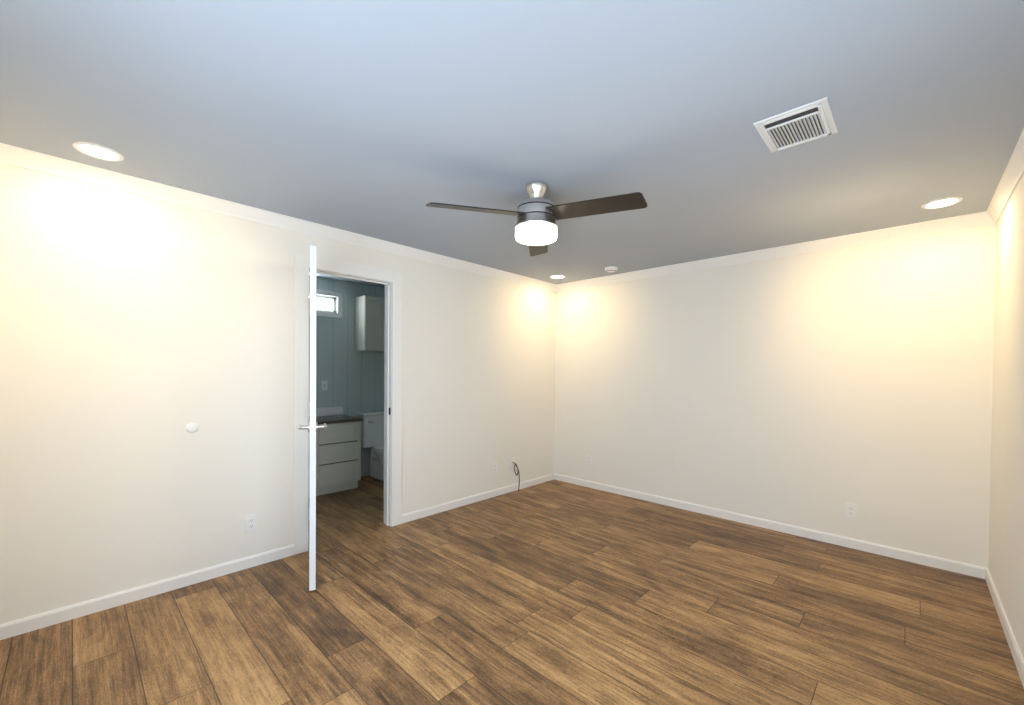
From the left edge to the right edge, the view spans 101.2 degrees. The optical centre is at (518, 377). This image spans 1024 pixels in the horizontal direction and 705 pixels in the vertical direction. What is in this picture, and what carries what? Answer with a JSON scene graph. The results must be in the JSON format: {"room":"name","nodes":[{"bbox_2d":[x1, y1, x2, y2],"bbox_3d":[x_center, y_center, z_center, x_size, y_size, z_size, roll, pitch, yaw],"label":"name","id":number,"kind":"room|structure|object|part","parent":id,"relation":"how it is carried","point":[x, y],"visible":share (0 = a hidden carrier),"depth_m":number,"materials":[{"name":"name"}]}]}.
{"room":"empty bedroom","nodes":[
{"label":"empty bedroom","id":0,"kind":"room"},
{"bbox_2d":[0,163,555,623],"bbox_3d":[-1.159,0.075,3.649,0.110,2.440,4.849,1,1,43],"label":"wall","id":1,"kind":"structure","parent":0,"point":[138,333],"depth_m":2.58,"materials":[{"name":"white paint"}]},
{"bbox_2d":[0,544,293,639],"bbox_3d":[-2.166,1.264,2.517,0.012,0.075,1.534,1,1,43],"label":"baseboard","id":2,"kind":"structure","parent":1,"relation":"attached to","point":[41,620],"depth_m":2.44,"materials":[{"name":"white paint"}]},
{"bbox_2d":[186,422,198,432],"bbox_3d":[-2.039,0.315,2.631,0.009,0.068,0.068,1,1,43],"label":"bumper cover","id":3,"kind":"object","parent":1,"relation":"attached to","point":[192,427],"visible":1,"depth_m":2.63,"materials":[{"name":"white plastic"}]},
{"bbox_2d":[245,514,256,532],"bbox_3d":[-1.827,1.000,2.874,0.008,0.115,0.070,1,1,43],"label":"electrical outlet","id":4,"kind":"object","parent":1,"relation":"attached to","point":[250,523],"visible":1,"depth_m":2.87,"materials":[{"name":"white plastic"}]},
{"bbox_2d":[0,143,555,291],"bbox_3d":[-1.090,-1.103,3.578,0.050,0.082,4.629,1,1,43],"label":"crown molding","id":5,"kind":"structure","parent":1,"relation":"attached to","point":[9,154],"depth_m":2.70,"materials":[{"name":"white paint"}]},
{"bbox_2d":[294,251,402,554],"bbox_3d":[-1.373,0.233,3.426,0.110,2.127,0.717,1,1,43],"label":"door jamb","id":6,"kind":"structure","parent":1,"relation":"in","point":[387,402],"depth_m":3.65,"materials":[{"name":"white paint"}]},
{"bbox_2d":[298,246,326,590],"bbox_3d":[-1.407,0.248,2.829,0.652,2.088,0.312,1,1,43],"label":"door","id":7,"kind":"structure","parent":6,"relation":"attached to","point":[312,426],"depth_m":2.54,"materials":[{"name":"white paint"}]},
{"bbox_2d":[402,473,555,522],"bbox_3d":[-0.302,1.254,4.501,0.012,0.075,2.143,1,1,43],"label":"baseboard","id":8,"kind":"structure","parent":1,"relation":"attached to","point":[418,514],"depth_m":4.31,"materials":[{"name":"white paint"}]},
{"bbox_2d":[492,462,496,473],"bbox_3d":[-0.251,0.981,4.550,0.008,0.115,0.070,1,1,43],"label":"electrical outlet","id":9,"kind":"object","parent":1,"relation":"attached to","point":[494,467],"visible":1,"depth_m":4.54,"materials":[{"name":"white plastic"}]},
{"bbox_2d":[510,457,513,467],"bbox_3d":[-0.063,0.962,4.743,0.018,0.115,0.070,1,1,43],"label":"outlet plate","id":10,"kind":"object","parent":1,"relation":"attached to","point":[511,462],"visible":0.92,"depth_m":4.74,"materials":[{"name":"white plastic"}]},
{"bbox_2d":[513,462,519,490],"bbox_3d":[-0.018,1.123,4.737,0.066,0.329,0.068,1,1,43],"label":"cord","id":11,"kind":"object","parent":10,"relation":"attached to","point":[517,473],"visible":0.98,"depth_m":4.73,"materials":[{"name":"black plastic"}]},
{"bbox_2d":[309,275,384,476],"bbox_3d":[-2.275,0.045,5.089,0.110,2.440,2.720,1,1,43],"label":"wall","id":12,"kind":"structure","parent":0,"point":[349,374],"depth_m":5.18,"materials":[{"name":"paint"}]},
{"bbox_2d":[322,381,327,389],"bbox_3d":[-2.291,0.096,4.981,0.018,0.115,0.070,1,1,43],"label":"bathroom light switch","id":13,"kind":"object","parent":12,"relation":"attached to","point":[324,385],"visible":1,"depth_m":4.99,"materials":[{"name":"white plastic"}]},
{"bbox_2d":[309,288,341,317],"bbox_3d":[-2.470,-0.871,4.829,0.094,0.305,0.870,1,1,43],"label":"window","id":14,"kind":"structure","parent":12,"relation":"in","point":[326,306],"depth_m":5.03,"materials":[{"name":"white paint"}]},
{"bbox_2d":[355,296,384,351],"bbox_3d":[-1.769,-0.659,5.330,0.263,0.660,0.500,1,1,43],"label":"upper cabinet","id":15,"kind":"object","parent":12,"relation":"attached to","point":[369,321],"visible":0.58,"depth_m":5.15,"materials":[{"name":"beige paint"}]},
{"bbox_2d":[0,475,1023,704],"bbox_3d":[-0.449,1.341,2.987,5.691,0.060,4.849,1,1,43],"label":"floor","id":16,"kind":"structure","parent":0,"point":[554,592],"depth_m":2.25,"materials":[{"name":"brown wood"}]},
{"bbox_2d":[309,418,362,495],"bbox_3d":[-2.434,0.884,4.466,0.528,0.775,1.356,1,1,43],"label":"bathroom vanity","id":17,"kind":"object","parent":16,"relation":"on","point":[338,453],"depth_m":4.59,"materials":[{"name":"beige paint"}]},
{"bbox_2d":[309,414,360,421],"bbox_3d":[-2.424,0.480,4.462,0.534,0.035,1.368,1,1,43],"label":"countertop","id":18,"kind":"structure","parent":17,"relation":"on","point":[320,417],"depth_m":4.72,"materials":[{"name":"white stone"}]},
{"bbox_2d":[356,411,383,481],"bbox_3d":[-1.619,0.857,5.183,0.728,0.826,0.450,1,1,43],"label":"toilet","id":19,"kind":"object","parent":16,"relation":"on","point":[372,428],"visible":0.42,"depth_m":5.19,"materials":[{"name":"white ceramic"}]},
{"bbox_2d":[0,0,1023,287],"bbox_3d":[-0.426,-1.159,2.953,5.691,0.060,4.849,1,1,43],"label":"ceiling","id":20,"kind":"structure","parent":0,"point":[386,120],"depth_m":1.74,"materials":[{"name":"white paint"}]},
{"bbox_2d":[72,142,123,161],"bbox_3d":[-2.105,-1.130,2.110,0.184,0.006,0.184,1,1,43],"label":"recessed light","id":21,"kind":"object","parent":20,"relation":"in","point":[97,151],"visible":1,"depth_m":2.10,"materials":[{"name":"white plastic"}]},
{"bbox_2d":[426,181,647,255],"bbox_3d":[0.149,-0.956,2.362,1.081,0.318,1.141,1,1,43],"label":"ceiling fan","id":22,"kind":"object","parent":20,"relation":"hanging from","point":[536,206],"depth_m":2.35,"materials":[{"name":"brown wood"}]},
{"bbox_3d":[0.106,-0.833,2.462,0.246,0.068,0.246,1,1,43],"label":"ceiling fan shade","id":23,"kind":"part","parent":22,"relation":"part of","materials":[{"name":"white glass"}]},
{"bbox_2d":[550,275,565,278],"bbox_3d":[0.449,-1.143,4.787,0.184,0.006,0.184,1,1,43],"label":"recessed light","id":24,"kind":"object","parent":20,"relation":"in","point":[557,276],"visible":1,"depth_m":4.76,"materials":[{"name":"white plastic"}]},
{"bbox_2d":[604,266,617,272],"bbox_3d":[0.967,-1.117,4.365,0.140,0.036,0.140,1,1,43],"label":"smoke detector","id":25,"kind":"object","parent":20,"relation":"attached to","point":[610,269],"visible":1,"depth_m":4.32,"materials":[{"name":"white plastic"}]},
{"bbox_2d":[753,97,837,152],"bbox_3d":[1.221,-1.090,1.846,0.260,0.016,0.320,1,1,43],"label":"ceiling vent","id":26,"kind":"object","parent":20,"relation":"in","point":[814,120],"visible":1,"depth_m":1.82,"materials":[{"name":"white metal"}]},
{"bbox_2d":[921,197,962,208],"bbox_3d":[2.661,-1.093,2.640,0.184,0.006,0.184,1,1,43],"label":"recessed light","id":27,"kind":"object","parent":20,"relation":"in","point":[942,203],"visible":0.98,"depth_m":2.63,"materials":[{"name":"white plastic"}]},
{"bbox_2d":[554,224,996,567],"bbox_3d":[1.881,0.098,4.043,3.781,2.440,0.110,1,1,43],"label":"wall","id":28,"kind":"structure","parent":0,"point":[817,391],"depth_m":3.49,"materials":[{"name":"white paint"}]},
{"bbox_2d":[586,455,591,464],"bbox_3d":[0.834,0.976,4.951,0.070,0.115,0.008,1,1,43],"label":"electrical outlet","id":29,"kind":"object","parent":28,"relation":"attached to","point":[588,459],"visible":1,"depth_m":4.95,"materials":[{"name":"white plastic"}]},
{"bbox_2d":[556,474,979,577],"bbox_3d":[1.773,1.279,4.066,3.630,0.075,0.012,1,1,43],"label":"baseboard","id":30,"kind":"structure","parent":28,"relation":"attached to","point":[923,559],"depth_m":3.51,"materials":[{"name":"white paint"}]},
{"bbox_2d":[556,212,983,291],"bbox_3d":[1.792,-1.082,4.010,3.540,0.082,0.050,1,1,43],"label":"crown molding","id":31,"kind":"structure","parent":28,"relation":"attached to","point":[972,220],"depth_m":3.48,"materials":[{"name":"white paint"}]},
{"bbox_2d":[845,503,856,518],"bbox_3d":[2.604,1.045,3.288,0.070,0.115,0.008,1,1,43],"label":"electrical outlet","id":32,"kind":"object","parent":28,"relation":"attached to","point":[850,510],"visible":1,"depth_m":3.29,"materials":[{"name":"white plastic"}]},
{"bbox_2d":[988,175,1023,658],"bbox_3d":[1.558,0.136,1.020,0.110,2.440,4.739,1,1,43],"label":"wall","id":33,"kind":"structure","parent":0,"point":[1006,544],"depth_m":2.29,"materials":[{"name":"white paint"}]},
{"bbox_2d":[980,567,1023,686],"bbox_3d":[1.541,1.317,1.117,0.012,0.075,4.629,1,1,43],"label":"baseboard","id":34,"kind":"structure","parent":33,"relation":"attached to","point":[985,574],"depth_m":2.21,"materials":[{"name":"white paint"}]},
{"bbox_2d":[984,128,1023,225],"bbox_3d":[1.549,-1.044,1.098,0.050,0.082,4.629,1,1,43],"label":"crown molding","id":35,"kind":"structure","parent":33,"relation":"attached to","point":[1012,175],"depth_m":2.27,"materials":[{"name":"white paint"}]}
]}

